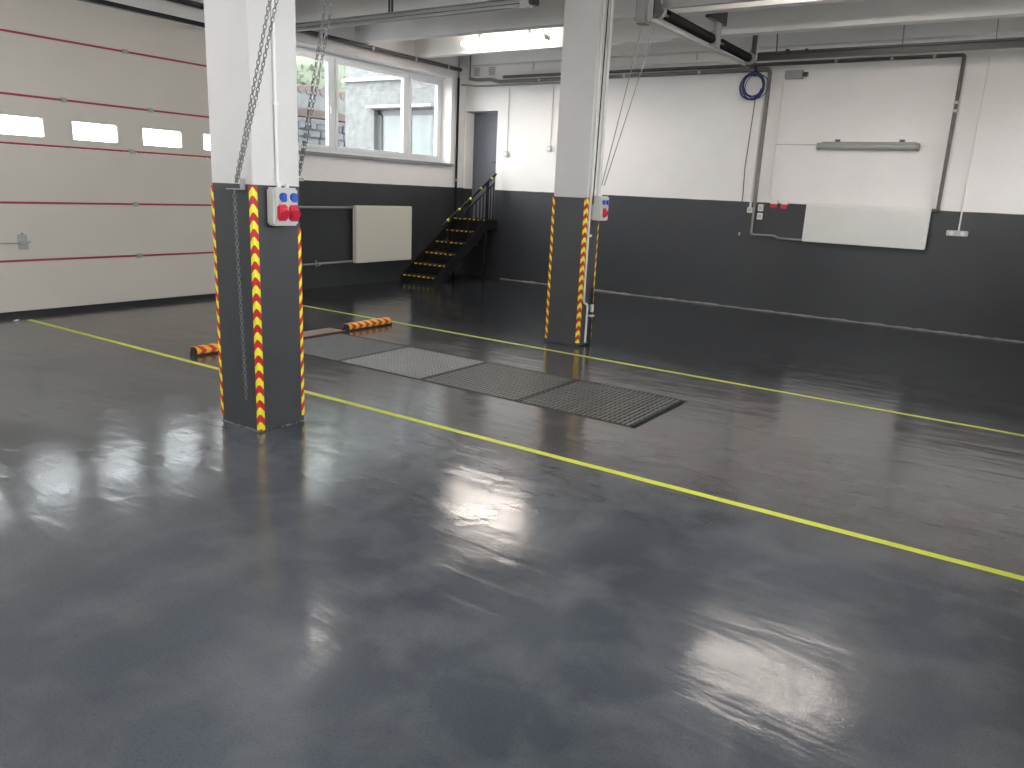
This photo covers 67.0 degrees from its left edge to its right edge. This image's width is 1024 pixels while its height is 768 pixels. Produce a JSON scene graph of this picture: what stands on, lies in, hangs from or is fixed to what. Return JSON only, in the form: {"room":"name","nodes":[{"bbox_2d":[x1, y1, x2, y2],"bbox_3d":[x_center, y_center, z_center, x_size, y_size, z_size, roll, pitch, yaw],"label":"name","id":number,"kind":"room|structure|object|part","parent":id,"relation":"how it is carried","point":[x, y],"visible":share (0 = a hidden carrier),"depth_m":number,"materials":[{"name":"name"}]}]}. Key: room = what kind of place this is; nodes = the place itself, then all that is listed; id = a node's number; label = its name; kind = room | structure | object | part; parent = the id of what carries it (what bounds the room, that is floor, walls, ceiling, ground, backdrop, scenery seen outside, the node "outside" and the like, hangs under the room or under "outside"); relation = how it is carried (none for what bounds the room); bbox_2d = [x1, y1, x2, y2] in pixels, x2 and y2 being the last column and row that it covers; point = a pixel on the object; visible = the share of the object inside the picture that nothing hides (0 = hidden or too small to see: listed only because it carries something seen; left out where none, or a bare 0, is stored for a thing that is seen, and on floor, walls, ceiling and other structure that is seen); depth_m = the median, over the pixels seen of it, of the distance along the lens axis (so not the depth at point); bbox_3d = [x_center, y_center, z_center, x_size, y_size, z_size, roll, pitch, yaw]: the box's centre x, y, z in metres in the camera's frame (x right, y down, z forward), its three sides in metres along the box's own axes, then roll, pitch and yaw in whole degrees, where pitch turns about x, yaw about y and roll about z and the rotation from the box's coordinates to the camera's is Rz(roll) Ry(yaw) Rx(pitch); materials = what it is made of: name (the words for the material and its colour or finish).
{"room":"vehicle repair garage","nodes":[
{"label":"vehicle repair garage","id":0,"kind":"room"},
{"bbox_2d":[204,0,303,431],"bbox_3d":[-1.610,-1.691,4.817,0.400,4.000,0.360,12,17,33],"label":"pillar","id":1,"kind":"structure","parent":0,"point":[233,28],"depth_m":4.82,"materials":[{"name":"white paint"}]},
{"bbox_2d":[211,185,223,414],"bbox_3d":[-1.926,-0.526,5.072,0.021,1.510,0.021,12,17,33],"label":"guard","id":2,"kind":"object","parent":1,"relation":"attached to","point":[212,190],"visible":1,"depth_m":5.05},
{"bbox_2d":[226,178,244,189],"bbox_3d":[-1.680,-1.217,4.699,0.085,0.068,0.075,12,17,33],"label":"hook","id":3,"kind":"object","parent":1,"relation":"attached to","point":[242,180],"visible":0.96,"depth_m":4.70,"materials":[{"name":"metal"}]},
{"bbox_2d":[233,0,278,400],"bbox_3d":[-1.319,-1.488,4.349,0.896,3.450,0.045,13,17,35],"label":"chain","id":4,"kind":"object","parent":3,"relation":"hanging from","point":[239,165],"visible":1,"depth_m":4.52,"materials":[{"name":"metal"}]},
{"bbox_2d":[248,185,264,430],"bbox_3d":[-1.604,-0.450,4.867,0.042,1.548,0.042,12,17,33],"label":"guard","id":5,"kind":"object","parent":1,"relation":"attached to","point":[253,199],"visible":1,"depth_m":4.84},
{"bbox_2d":[271,0,278,181],"bbox_3d":[-1.402,-2.416,4.508,0.030,2.405,0.030,12,17,33],"label":"conduit","id":6,"kind":"object","parent":1,"relation":"attached to","point":[274,102],"visible":0.99,"depth_m":4.67,"materials":[{"name":"white plastic"}]},
{"bbox_2d":[267,182,300,225],"bbox_3d":[-1.413,-1.117,4.809,0.123,0.260,0.190,12,17,33],"label":"box","id":7,"kind":"object","parent":1,"relation":"attached to","point":[282,205],"visible":1,"depth_m":4.77,"materials":[{"name":"grey plastic"}]},
{"bbox_2d":[279,193,286,201],"bbox_3d":[-1.407,-1.149,4.760,0.025,0.056,0.052,12,17,33],"label":"socket","id":8,"kind":"object","parent":7,"relation":"attached to","point":[282,196],"depth_m":4.75,"materials":[{"name":"plastic"}]},
{"bbox_2d":[277,204,289,220],"bbox_3d":[-1.405,-1.056,4.772,0.048,0.100,0.078,12,17,33],"label":"socket","id":9,"kind":"object","parent":7,"relation":"attached to","point":[283,210],"depth_m":4.76,"materials":[{"name":"plastic"}]},
{"bbox_2d":[290,193,297,201],"bbox_3d":[-1.360,-1.164,4.827,0.025,0.056,0.052,12,17,33],"label":"socket","id":10,"kind":"object","parent":7,"relation":"attached to","point":[293,196],"depth_m":4.82,"materials":[{"name":"plastic"}]},
{"bbox_2d":[289,205,300,220],"bbox_3d":[-1.356,-1.068,4.843,0.048,0.100,0.078,12,17,33],"label":"socket","id":11,"kind":"object","parent":7,"relation":"attached to","point":[294,213],"depth_m":4.83,"materials":[{"name":"plastic"}]},
{"bbox_2d":[298,229,304,414],"bbox_3d":[-1.415,-0.399,5.174,0.024,1.260,0.024,12,17,33],"label":"guard","id":12,"kind":"object","parent":1,"relation":"attached to","point":[299,230],"visible":1,"depth_m":5.16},
{"bbox_3d":[-1.388,-1.323,4.996,0.070,0.020,0.050,12,17,33],"label":"hook","id":13,"kind":"object","parent":1,"relation":"attached to","visible":0},
{"bbox_2d":[299,0,333,175],"bbox_3d":[-1.122,-2.319,4.756,0.441,2.033,0.040,3,14,0],"label":"chain","id":14,"kind":"object","parent":13,"relation":"hanging from","point":[303,149],"visible":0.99,"depth_m":4.86,"materials":[{"name":"metal"}]},
{"bbox_2d":[107,0,466,288],"bbox_3d":[-5.187,-2.812,8.635,0.360,4.000,15.370,12,17,33],"label":"wall","id":15,"kind":"structure","parent":0,"point":[326,234],"depth_m":12.50,"materials":[{"name":"paint"}]},
{"bbox_2d":[0,0,215,318],"bbox_3d":[-5.080,-2.534,8.626,0.102,3.475,5.080,12,17,33],"label":"door","id":16,"kind":"structure","parent":15,"relation":"in","point":[85,224],"depth_m":9.02,"materials":[{"name":"metal"}]},
{"bbox_3d":[-5.269,-2.755,8.246,0.008,0.232,0.556,12,17,33],"label":"port frame","id":17,"kind":"part","parent":16,"relation":"part of","materials":[{"name":"white glass"}]},
{"bbox_3d":[-4.801,-2.901,8.915,0.008,0.232,0.556,12,17,33],"label":"port frame","id":18,"kind":"part","parent":16,"relation":"part of","materials":[{"name":"white glass"}]},
{"bbox_3d":[-5.024,-3.954,8.280,0.045,0.434,5.060,12,17,33],"label":"panel","id":19,"kind":"part","parent":16,"relation":"part of","materials":[{"name":"beige metal"}]},
{"bbox_3d":[-5.049,-3.431,8.410,0.045,0.598,5.060,12,17,33],"label":"panel","id":20,"kind":"part","parent":16,"relation":"part of","materials":[{"name":"beige metal"}]},
{"bbox_3d":[-5.074,-2.888,8.546,0.045,0.475,5.060,12,17,33],"label":"panel","id":21,"kind":"part","parent":16,"relation":"part of","materials":[{"name":"beige metal"}]},
{"bbox_3d":[-5.100,-2.346,8.681,0.045,0.594,5.060,12,17,33],"label":"panel","id":22,"kind":"part","parent":16,"relation":"part of","materials":[{"name":"white metal"}]},
{"bbox_3d":[-5.128,-1.745,8.831,0.045,0.599,5.060,12,17,33],"label":"panel","id":23,"kind":"part","parent":16,"relation":"part of","materials":[{"name":"white metal"}]},
{"bbox_3d":[-5.155,-1.169,8.975,0.045,0.541,5.060,12,17,33],"label":"panel","id":24,"kind":"part","parent":16,"relation":"part of","materials":[{"name":"white metal"}]},
{"bbox_3d":[-4.331,-3.046,9.588,0.008,0.232,0.556,12,17,33],"label":"port frame","id":25,"kind":"part","parent":16,"relation":"part of","materials":[{"name":"white glass"}]},
{"bbox_3d":[-3.861,-3.192,10.259,0.008,0.232,0.556,12,17,33],"label":"port frame","id":26,"kind":"part","parent":16,"relation":"part of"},
{"bbox_2d":[296,46,453,166],"bbox_3d":[-2.235,-4.410,12.532,0.365,1.520,3.750,12,17,33],"label":"window","id":27,"kind":"structure","parent":15,"relation":"in","point":[331,149],"depth_m":12.62,"materials":[{"name":"white plastic"}]},
{"bbox_3d":[-3.074,-4.230,11.553,0.070,1.350,0.940,12,17,33],"label":"sash","id":28,"kind":"part","parent":27,"relation":"part of","materials":[{"name":"white plastic"}]},
{"bbox_3d":[-2.307,-4.468,12.650,0.070,1.350,1.620,12,17,33],"label":"sash","id":29,"kind":"part","parent":27,"relation":"part of","materials":[{"name":"white plastic"}]},
{"bbox_3d":[-2.246,-3.693,12.695,0.310,0.050,3.750,12,17,33],"label":"sill","id":30,"kind":"part","parent":27,"relation":"part of","materials":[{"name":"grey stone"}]},
{"bbox_3d":[-1.573,-4.696,13.699,0.070,1.350,0.820,12,17,33],"label":"sash","id":31,"kind":"part","parent":27,"relation":"part of","materials":[{"name":"white plastic"}]},
{"bbox_2d":[353,205,411,262],"bbox_3d":[-2.163,-2.509,12.895,0.139,0.906,1.330,12,17,33],"label":"radiator","id":32,"kind":"object","parent":15,"relation":"attached to","point":[380,233],"visible":1,"depth_m":12.79,"materials":[{"name":"beige metal"}]},
{"bbox_2d":[299,206,352,208],"bbox_3d":[-3.006,-2.651,11.597,0.034,0.039,1.655,12,17,33],"label":"pipe","id":33,"kind":"object","parent":32,"relation":"attached to","point":[316,207],"visible":0.66,"depth_m":11.85,"materials":[{"name":"grey metal"}]},
{"bbox_2d":[302,260,352,266],"bbox_3d":[-3.019,-1.825,11.785,0.097,0.100,1.655,12,17,33],"label":"pipe","id":34,"kind":"object","parent":32,"relation":"attached to","point":[316,264],"visible":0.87,"depth_m":11.98,"materials":[{"name":"grey metal"}]},
{"bbox_2d":[452,55,470,274],"bbox_3d":[-0.942,-3.991,14.159,0.278,3.998,0.090,9,16,25],"label":"downpipe","id":35,"kind":"object","parent":15,"relation":"attached to","point":[458,85],"visible":0.86,"depth_m":14.07,"materials":[{"name":"metal"}]},
{"bbox_2d":[0,274,1023,767],"bbox_3d":[-0.921,0.727,6.421,11.085,1.400,15.370,12,17,33],"label":"floor","id":36,"kind":"structure","parent":0,"point":[182,585],"depth_m":3.58,"materials":[{"name":"concrete"}]},
{"bbox_2d":[190,343,218,355],"bbox_3d":[-2.725,-0.362,7.383,0.110,0.082,0.710,12,17,33],"label":"wheel stop","id":37,"kind":"object","parent":36,"relation":"on","point":[200,350],"visible":0.38,"depth_m":7.14,"materials":[{"name":"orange rubber"}]},
{"bbox_2d":[221,419,304,431],"bbox_3d":[-1.700,0.245,5.288,0.414,0.010,0.372,12,17,33],"label":"trim","id":38,"kind":"structure","parent":36,"relation":"on","point":[221,419],"depth_m":5.16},
{"bbox_2d":[303,328,345,338],"bbox_3d":[-2.246,-0.515,8.212,0.270,0.019,1.060,12,17,33],"label":"board","id":39,"kind":"object","parent":36,"relation":"on","point":[325,331],"visible":0.51,"depth_m":8.40,"materials":[{"name":"brown wood"}]},
{"bbox_2d":[303,333,407,361],"bbox_3d":[-1.752,-0.368,7.824,0.985,0.040,0.980,12,17,33],"label":"grate","id":40,"kind":"object","parent":36,"relation":"in","point":[340,346],"visible":0.73,"depth_m":7.82,"materials":[{"name":"metal"}]},
{"bbox_2d":[343,317,391,330],"bbox_3d":[-1.659,-0.693,8.909,0.110,0.082,0.690,12,17,33],"label":"wheel stop","id":41,"kind":"object","parent":36,"relation":"on","point":[365,324],"visible":1,"depth_m":8.84,"materials":[{"name":"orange rubber"}]},
{"bbox_2d":[338,347,485,379],"bbox_3d":[-0.927,-0.195,7.285,0.985,0.040,0.980,12,17,33],"label":"grate","id":42,"kind":"object","parent":36,"relation":"in","point":[409,362],"visible":0.96,"depth_m":7.24,"materials":[{"name":"metal"}]},
{"bbox_2d":[401,173,497,284],"bbox_3d":[-1.033,-2.833,13.844,0.781,1.898,2.010,12,17,33],"label":"staircase","id":43,"kind":"structure","parent":36,"relation":"on","point":[450,252],"depth_m":13.78,"materials":[{"name":"black metal"}]},
{"bbox_3d":[-1.099,-2.388,13.199,0.020,0.801,0.020,12,17,33],"label":"rail post","id":44,"kind":"part","parent":43,"relation":"part of","materials":[{"name":"black metal"}]},
{"bbox_3d":[-0.735,-3.221,13.489,0.036,0.946,1.530,12,17,33],"label":"handrail","id":45,"kind":"part","parent":43,"relation":"part of","materials":[{"name":"black metal"}]},
{"bbox_3d":[-0.555,-3.325,13.731,0.014,0.513,0.830,12,17,33],"label":"rail","id":46,"kind":"part","parent":43,"relation":"part of","materials":[{"name":"black metal"}]},
{"bbox_3d":[-0.504,-2.386,14.110,0.040,0.950,0.040,12,17,33],"label":"support post","id":47,"kind":"part","parent":43,"relation":"part of","materials":[{"name":"black metal"}]},
{"bbox_3d":[-0.449,-3.245,13.918,0.040,0.754,0.040,12,17,33],"label":"rail post","id":48,"kind":"part","parent":43,"relation":"part of","materials":[{"name":"black metal"}]},
{"bbox_2d":[420,362,576,401],"bbox_3d":[-0.103,-0.022,6.746,0.985,0.040,0.980,12,17,33],"label":"grate","id":49,"kind":"object","parent":36,"relation":"in","point":[492,368],"visible":0.97,"depth_m":6.70,"materials":[{"name":"metal"}]},
{"bbox_2d":[28,319,1023,580],"bbox_3d":[-1.132,0.162,5.744,10.000,0.001,0.085,12,17,33],"label":"floor marking","id":50,"kind":"object","parent":36,"relation":"on","point":[965,563],"depth_m":4.47,"materials":[{"name":"paint"}]},
{"bbox_2d":[517,380,683,428],"bbox_3d":[0.722,0.151,6.207,0.985,0.040,0.980,12,17,33],"label":"grate","id":51,"kind":"object","parent":36,"relation":"in","point":[565,388],"visible":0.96,"depth_m":6.15,"materials":[{"name":"metal"}]},
{"bbox_2d":[303,305,1023,435],"bbox_3d":[0.478,-0.338,8.049,10.000,0.001,0.218,12,17,33],"label":"floor marking","id":52,"kind":"object","parent":36,"relation":"on","point":[303,305],"depth_m":7.09,"materials":[{"name":"paint"}]},
{"bbox_2d":[546,0,613,345],"bbox_3d":[0.711,-2.404,8.108,0.405,4.000,0.290,12,17,33],"label":"pillar","id":53,"kind":"structure","parent":0,"point":[582,18],"depth_m":8.00,"materials":[{"name":"white paint"}]},
{"bbox_2d":[545,196,554,337],"bbox_3d":[0.416,-1.255,8.391,0.028,1.530,0.028,12,17,33],"label":"guard","id":54,"kind":"object","parent":53,"relation":"attached to","point":[553,203],"visible":1,"depth_m":8.37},
{"bbox_2d":[575,197,588,342],"bbox_3d":[0.740,-1.188,8.182,0.044,1.530,0.044,12,17,33],"label":"guard","id":55,"kind":"object","parent":53,"relation":"attached to","point":[586,199],"visible":1,"depth_m":8.16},
{"bbox_2d":[588,288,593,341],"bbox_3d":[0.861,-0.748,8.449,0.052,0.600,0.071,12,17,33],"label":"valve","id":56,"kind":"object","parent":53,"relation":"attached to","point":[591,310],"visible":1,"depth_m":8.43,"materials":[{"name":"grey metal"}]},
{"bbox_2d":[588,304,593,316],"bbox_3d":[0.864,-0.802,8.436,0.052,0.130,0.071,12,17,33],"label":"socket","id":57,"kind":"object","parent":53,"relation":"attached to","point":[591,310],"depth_m":8.43,"materials":[{"name":"plastic"}]},
{"bbox_2d":[583,0,604,342],"bbox_3d":[0.860,-2.366,7.946,0.036,3.960,0.120,12,17,33],"label":"conduit","id":58,"kind":"object","parent":53,"relation":"attached to","point":[597,102],"visible":1,"depth_m":7.94,"materials":[{"name":"white plastic"}]},
{"bbox_2d":[590,222,598,339],"bbox_3d":[0.893,-1.115,8.434,0.018,1.280,0.018,12,17,33],"label":"guard","id":59,"kind":"object","parent":53,"relation":"attached to","point":[598,222],"visible":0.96,"depth_m":8.38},
{"bbox_2d":[590,193,608,220],"bbox_3d":[0.941,-1.857,8.110,0.153,0.280,0.200,12,17,33],"label":"box","id":60,"kind":"object","parent":53,"relation":"attached to","point":[599,209],"visible":1,"depth_m":8.06,"materials":[{"name":"grey plastic"}]},
{"bbox_2d":[602,208,608,217],"bbox_3d":[0.981,-1.789,8.096,0.048,0.100,0.078,12,17,33],"label":"socket","id":61,"kind":"object","parent":60,"relation":"attached to","point":[605,212],"depth_m":8.08,"materials":[{"name":"plastic"}]},
{"bbox_2d":[592,0,608,204],"bbox_3d":[0.909,-3.079,7.772,0.018,2.490,0.087,7,15,18],"label":"cable","id":62,"kind":"object","parent":53,"relation":"attached to","point":[608,0],"visible":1,"depth_m":7.82,"materials":[{"name":"rubber"}]},
{"bbox_2d":[598,0,612,192],"bbox_3d":[0.961,-3.158,7.850,0.027,2.370,0.027,12,17,33],"label":"conduit","id":63,"kind":"object","parent":53,"relation":"attached to","point":[604,103],"visible":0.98,"depth_m":7.90,"materials":[{"name":"white plastic"}]},
{"bbox_2d":[604,28,654,185],"bbox_3d":[1.230,-2.901,8.111,0.525,1.614,0.012,-6,16,-30],"label":"pull cord","id":64,"kind":"object","parent":53,"relation":"attached to","point":[654,28],"visible":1,"depth_m":8.11,"materials":[{"name":"grey"}]},
{"bbox_2d":[198,0,1023,66],"bbox_3d":[-0.688,-3.795,5.277,11.035,0.560,15.370,12,17,33],"label":"ceiling","id":65,"kind":"structure","parent":0,"point":[797,23],"depth_m":10.05,"materials":[{"name":"paint"}]},
{"bbox_2d":[167,0,461,71],"bbox_3d":[-3.894,-4.664,9.498,0.081,0.085,10.570,12,17,33],"label":"pipe","id":66,"kind":"object","parent":65,"relation":"attached to","point":[185,2],"visible":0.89,"depth_m":11.80,"materials":[{"name":"metal"}]},
{"bbox_2d":[296,0,538,31],"bbox_3d":[-1.612,-4.501,9.011,4.545,0.578,0.120,12,17,33],"label":"door track","id":67,"kind":"object","parent":65,"relation":"hanging from","point":[492,5],"visible":0.73,"depth_m":8.67,"materials":[{"name":"metal"}]},
{"bbox_2d":[460,29,549,46],"bbox_3d":[-0.118,-5.261,11.643,1.560,0.244,0.164,12,17,33],"label":"ceiling lamp","id":68,"kind":"object","parent":65,"relation":"hanging from","point":[538,36],"visible":0.94,"depth_m":11.58,"materials":[{"name":"white plastic"}]},
{"bbox_2d":[462,35,546,46],"bbox_3d":[-0.122,-5.173,11.665,1.500,0.062,0.160,12,17,33],"label":"diffuser","id":69,"kind":"object","parent":68,"relation":"attached to","point":[503,39],"depth_m":11.62,"materials":[{"name":"white plastic"}]},
{"bbox_2d":[530,49,756,71],"bbox_3d":[1.935,-5.054,12.105,3.900,0.155,0.050,12,17,33],"label":"conduit","id":70,"kind":"object","parent":65,"relation":"attached to","point":[696,60],"visible":0.6,"depth_m":11.86,"materials":[{"name":"white plastic"}]},
{"bbox_2d":[635,0,757,68],"bbox_3d":[2.355,-4.327,9.280,0.174,0.690,3.750,12,17,33],"label":"shaft","id":71,"kind":"object","parent":65,"relation":"attached to","point":[646,11],"visible":1,"depth_m":9.08,"materials":[{"name":"metal"}]},
{"bbox_2d":[601,24,642,184],"bbox_3d":[1.141,-2.884,8.026,0.336,1.612,0.012,-2,15,-16],"label":"pull cord","id":72,"kind":"object","parent":71,"relation":"hanging from","point":[642,24],"visible":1,"depth_m":8.02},
{"bbox_3d":[1.350,-3.864,7.859,0.140,0.390,0.160,12,17,33],"label":"motor","id":73,"kind":"part","parent":71,"relation":"part of","materials":[{"name":"white metal"}]},
{"bbox_3d":[2.279,-4.121,9.347,0.036,0.048,3.380,12,17,33],"label":"support rail","id":74,"kind":"part","parent":71,"relation":"part of","materials":[{"name":"grey plastic"}]},
{"bbox_3d":[2.506,-4.545,9.438,0.070,0.230,0.550,12,17,33],"label":"anchor plate","id":75,"kind":"part","parent":71,"relation":"part of","materials":[{"name":"paint"}]},
{"bbox_2d":[662,0,761,9],"bbox_3d":[3.561,-3.716,6.669,4.800,0.500,0.059,12,17,33],"label":"door track","id":76,"kind":"object","parent":65,"relation":"hanging from","point":[667,4],"visible":1,"depth_m":7.82,"materials":[{"name":"metal"}]},
{"bbox_2d":[756,18,1023,60],"bbox_3d":[5.342,-4.255,9.222,4.800,0.530,0.100,12,17,33],"label":"pipe","id":77,"kind":"object","parent":65,"relation":"attached to","point":[1017,42],"visible":0.89,"depth_m":9.62,"materials":[{"name":"metal"}]},
{"bbox_3d":[5.319,-4.038,9.257,4.800,0.090,0.054,12,17,33],"label":"rail","id":78,"kind":"part","parent":77,"relation":"part of","materials":[{"name":"metal"}]},
{"bbox_2d":[461,34,1023,341],"bbox_3d":[3.457,-3.202,11.822,11.045,4.000,0.360,12,17,33],"label":"wall","id":79,"kind":"structure","parent":0,"point":[677,210],"depth_m":11.30,"materials":[{"name":"white paint"}]},
{"bbox_2d":[474,67,480,76],"bbox_3d":[-0.630,-5.617,13.918,0.150,0.165,0.020,12,17,33],"label":"air vent","id":80,"kind":"object","parent":79,"relation":"in","point":[477,70],"visible":1,"depth_m":13.91,"materials":[{"name":"white plastic"}]},
{"bbox_2d":[471,112,497,218],"bbox_3d":[-0.439,-4.057,14.452,0.700,1.930,0.129,12,17,33],"label":"door","id":81,"kind":"structure","parent":79,"relation":"in","point":[485,123],"depth_m":14.46,"materials":[{"name":"grey paint"}]},
{"bbox_2d":[488,66,495,75],"bbox_3d":[-0.358,-5.560,13.741,0.150,0.165,0.020,12,17,33],"label":"air vent","id":82,"kind":"object","parent":79,"relation":"in","point":[491,72],"visible":1,"depth_m":13.73,"materials":[{"name":"white plastic"}]},
{"bbox_2d":[503,87,509,156],"bbox_3d":[-0.087,-4.646,13.726,0.090,1.185,0.058,12,17,33],"label":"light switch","id":83,"kind":"object","parent":79,"relation":"attached to","point":[505,153],"visible":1,"depth_m":13.76,"materials":[{"name":"white plastic"}]},
{"bbox_2d":[547,81,553,151],"bbox_3d":[0.667,-4.566,13.216,0.090,1.145,0.058,12,17,33],"label":"light switch","id":84,"kind":"object","parent":79,"relation":"attached to","point":[549,148],"visible":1,"depth_m":13.26,"materials":[{"name":"white plastic"}]},
{"bbox_2d":[470,67,771,204],"bbox_3d":[1.447,-4.068,12.661,5.343,1.971,0.220,12,17,33],"label":"pipe","id":85,"kind":"object","parent":79,"relation":"attached to","point":[761,69],"depth_m":11.39,"materials":[{"name":"grey plastic"}]},
{"bbox_2d":[461,82,559,86],"bbox_3d":[0.170,-5.181,13.358,2.403,0.037,0.194,10,16,28],"label":"pipe","id":86,"kind":"object","parent":85,"relation":"attached to","point":[541,82],"visible":0.92,"depth_m":13.48,"materials":[{"name":"grey metal"}]},
{"bbox_3d":[3.490,-3.649,11.366,0.426,1.891,0.153,12,17,33],"label":"cable coil","id":87,"kind":"part","parent":85,"relation":"part of","materials":[{"name":"blue rubber"}]},
{"bbox_2d":[503,53,965,212],"bbox_3d":[2.745,-3.831,11.873,7.128,1.978,0.057,12,17,33],"label":"pipe","id":88,"kind":"object","parent":79,"relation":"attached to","point":[934,56],"visible":1,"depth_m":10.31,"materials":[{"name":"grey plastic"}]},
{"bbox_2d":[747,207,752,212],"bbox_3d":[3.573,-2.613,11.613,0.075,0.080,0.052,12,17,33],"label":"wall socket","id":89,"kind":"object","parent":79,"relation":"attached to","point":[749,209],"visible":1,"depth_m":11.59,"materials":[{"name":"white plastic"}]},
{"bbox_2d":[749,78,766,206],"bbox_3d":[3.623,-3.540,11.387,0.046,1.840,0.036,12,17,33],"label":"conduit","id":90,"kind":"object","parent":79,"relation":"attached to","point":[764,92],"visible":0.92,"depth_m":11.38,"materials":[{"name":"white plastic"}]},
{"bbox_2d":[756,204,763,219],"bbox_3d":[3.704,-2.565,11.529,0.102,0.219,0.056,12,17,33],"label":"double switch","id":91,"kind":"object","parent":79,"relation":"attached to","point":[759,212],"visible":1,"depth_m":11.50,"materials":[{"name":"white plastic"}]},
{"bbox_2d":[500,278,1023,342],"bbox_3d":[3.637,-1.162,11.895,9.380,0.026,0.032,12,17,33],"label":"baseboard","id":92,"kind":"structure","parent":79,"relation":"attached to","point":[500,278],"depth_m":11.32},
{"bbox_2d":[770,200,778,207],"bbox_3d":[3.862,-2.654,11.397,0.110,0.120,0.060,12,17,33],"label":"wall socket","id":93,"kind":"object","parent":79,"relation":"attached to","point":[773,203],"visible":1,"depth_m":11.38,"materials":[{"name":"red plastic"}]},
{"bbox_2d":[750,205,801,240],"bbox_3d":[3.904,-2.368,11.380,0.772,0.472,0.033,12,17,33],"label":"pipe","id":94,"kind":"object","parent":79,"relation":"attached to","point":[753,212],"visible":1,"depth_m":11.51,"materials":[{"name":"grey metal"}]},
{"bbox_2d":[769,81,783,198],"bbox_3d":[3.863,-3.528,11.234,0.061,1.647,0.014,12,17,33],"label":"conduit","id":95,"kind":"object","parent":79,"relation":"attached to","point":[783,81],"visible":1,"depth_m":11.24,"materials":[{"name":"white plastic"}]},
{"bbox_2d":[780,200,788,208],"bbox_3d":[3.985,-2.628,11.316,0.110,0.120,0.060,12,17,33],"label":"wall socket","id":96,"kind":"object","parent":79,"relation":"attached to","point":[784,203],"visible":1,"depth_m":11.30,"materials":[{"name":"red plastic"}]},
{"bbox_2d":[776,144,816,144],"bbox_3d":[4.102,-3.432,11.088,0.630,0.014,0.012,12,17,33],"label":"cable","id":97,"kind":"object","parent":79,"relation":"attached to","point":[776,144],"visible":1,"depth_m":11.10,"materials":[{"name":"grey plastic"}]},
{"bbox_2d":[785,70,808,79],"bbox_3d":[4.014,-4.358,10.896,0.310,0.110,0.100,12,17,33],"label":"security camera","id":98,"kind":"object","parent":79,"relation":"attached to","point":[789,74],"visible":1,"depth_m":10.87,"materials":[{"name":"paint"}]},
{"bbox_2d":[802,203,931,249],"bbox_3d":[4.887,-2.200,10.732,1.595,0.545,0.134,12,17,33],"label":"radiator","id":99,"kind":"object","parent":79,"relation":"attached to","point":[863,225],"visible":1,"depth_m":10.65,"materials":[{"name":"metal"}]},
{"bbox_2d":[816,139,919,150],"bbox_3d":[4.843,-3.260,10.542,1.300,0.142,0.121,12,17,33],"label":"wall lamp","id":100,"kind":"object","parent":79,"relation":"attached to","point":[837,145],"visible":1,"depth_m":10.50,"materials":[{"name":"paint"}]},
{"bbox_2d":[819,143,915,149],"bbox_3d":[4.834,-3.234,10.536,1.240,0.084,0.082,12,17,33],"label":"diffuser","id":101,"kind":"object","parent":100,"relation":"attached to","point":[836,146],"depth_m":10.50,"materials":[{"name":"white plastic"}]},
{"bbox_2d":[946,230,967,236],"bbox_3d":[5.847,-1.979,10.161,0.250,0.070,0.052,12,17,33],"label":"strip","id":102,"kind":"object","parent":79,"relation":"attached to","point":[948,232],"visible":1,"depth_m":10.14,"materials":[{"name":"grey plastic"}]},
{"bbox_2d":[958,56,990,230],"bbox_3d":[5.915,-3.051,9.902,0.020,2.140,0.017,12,17,33],"label":"conduit","id":103,"kind":"object","parent":79,"relation":"attached to","point":[989,56],"visible":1,"depth_m":9.88,"materials":[{"name":"white plastic"}]},
{"label":"outside","id":104,"kind":"structure","parent":0,"visible":0},
{"bbox_3d":[-4.198,0.753,3.098,70.000,0.100,80.000,12,17,33],"label":"ground","id":105,"kind":"structure","parent":104,"visible":0},
{"bbox_2d":[296,56,344,91],"bbox_3d":[-4.423,-8.384,23.388,1.278,7.732,8.476,12,17,33],"label":"hedge","id":106,"kind":"object","parent":105,"relation":"on","point":[305,66],"visible":0.02,"depth_m":21.25,"materials":[{"name":"green plant"}]},
{"bbox_2d":[297,84,344,124],"bbox_3d":[-3.637,-6.275,22.860,0.440,3.970,9.010,12,17,33],"label":"coping","id":107,"kind":"object","parent":105,"relation":"on","point":[303,92],"visible":0.14,"depth_m":19.98,"materials":[{"name":"paint"}]},
{"bbox_2d":[297,107,345,146],"bbox_3d":[-3.078,-5.728,22.160,0.665,3.300,9.700,12,17,33],"label":"wall","id":108,"kind":"structure","parent":105,"relation":"on","point":[317,135],"depth_m":18.95,"materials":[{"name":"grey brick"}]},
{"bbox_2d":[341,66,434,155],"bbox_3d":[-1.380,-7.160,16.438,3.275,9.000,3.160,12,17,33],"label":"building","id":109,"kind":"structure","parent":105,"relation":"on","point":[372,99],"depth_m":16.00,"materials":[{"name":"paint"}]},
{"bbox_3d":[-2.169,-4.753,15.944,1.360,1.500,0.010,12,17,33],"label":"door pane","id":110,"kind":"part","parent":109,"relation":"part of","materials":[{"name":"white glass"}]}
]}

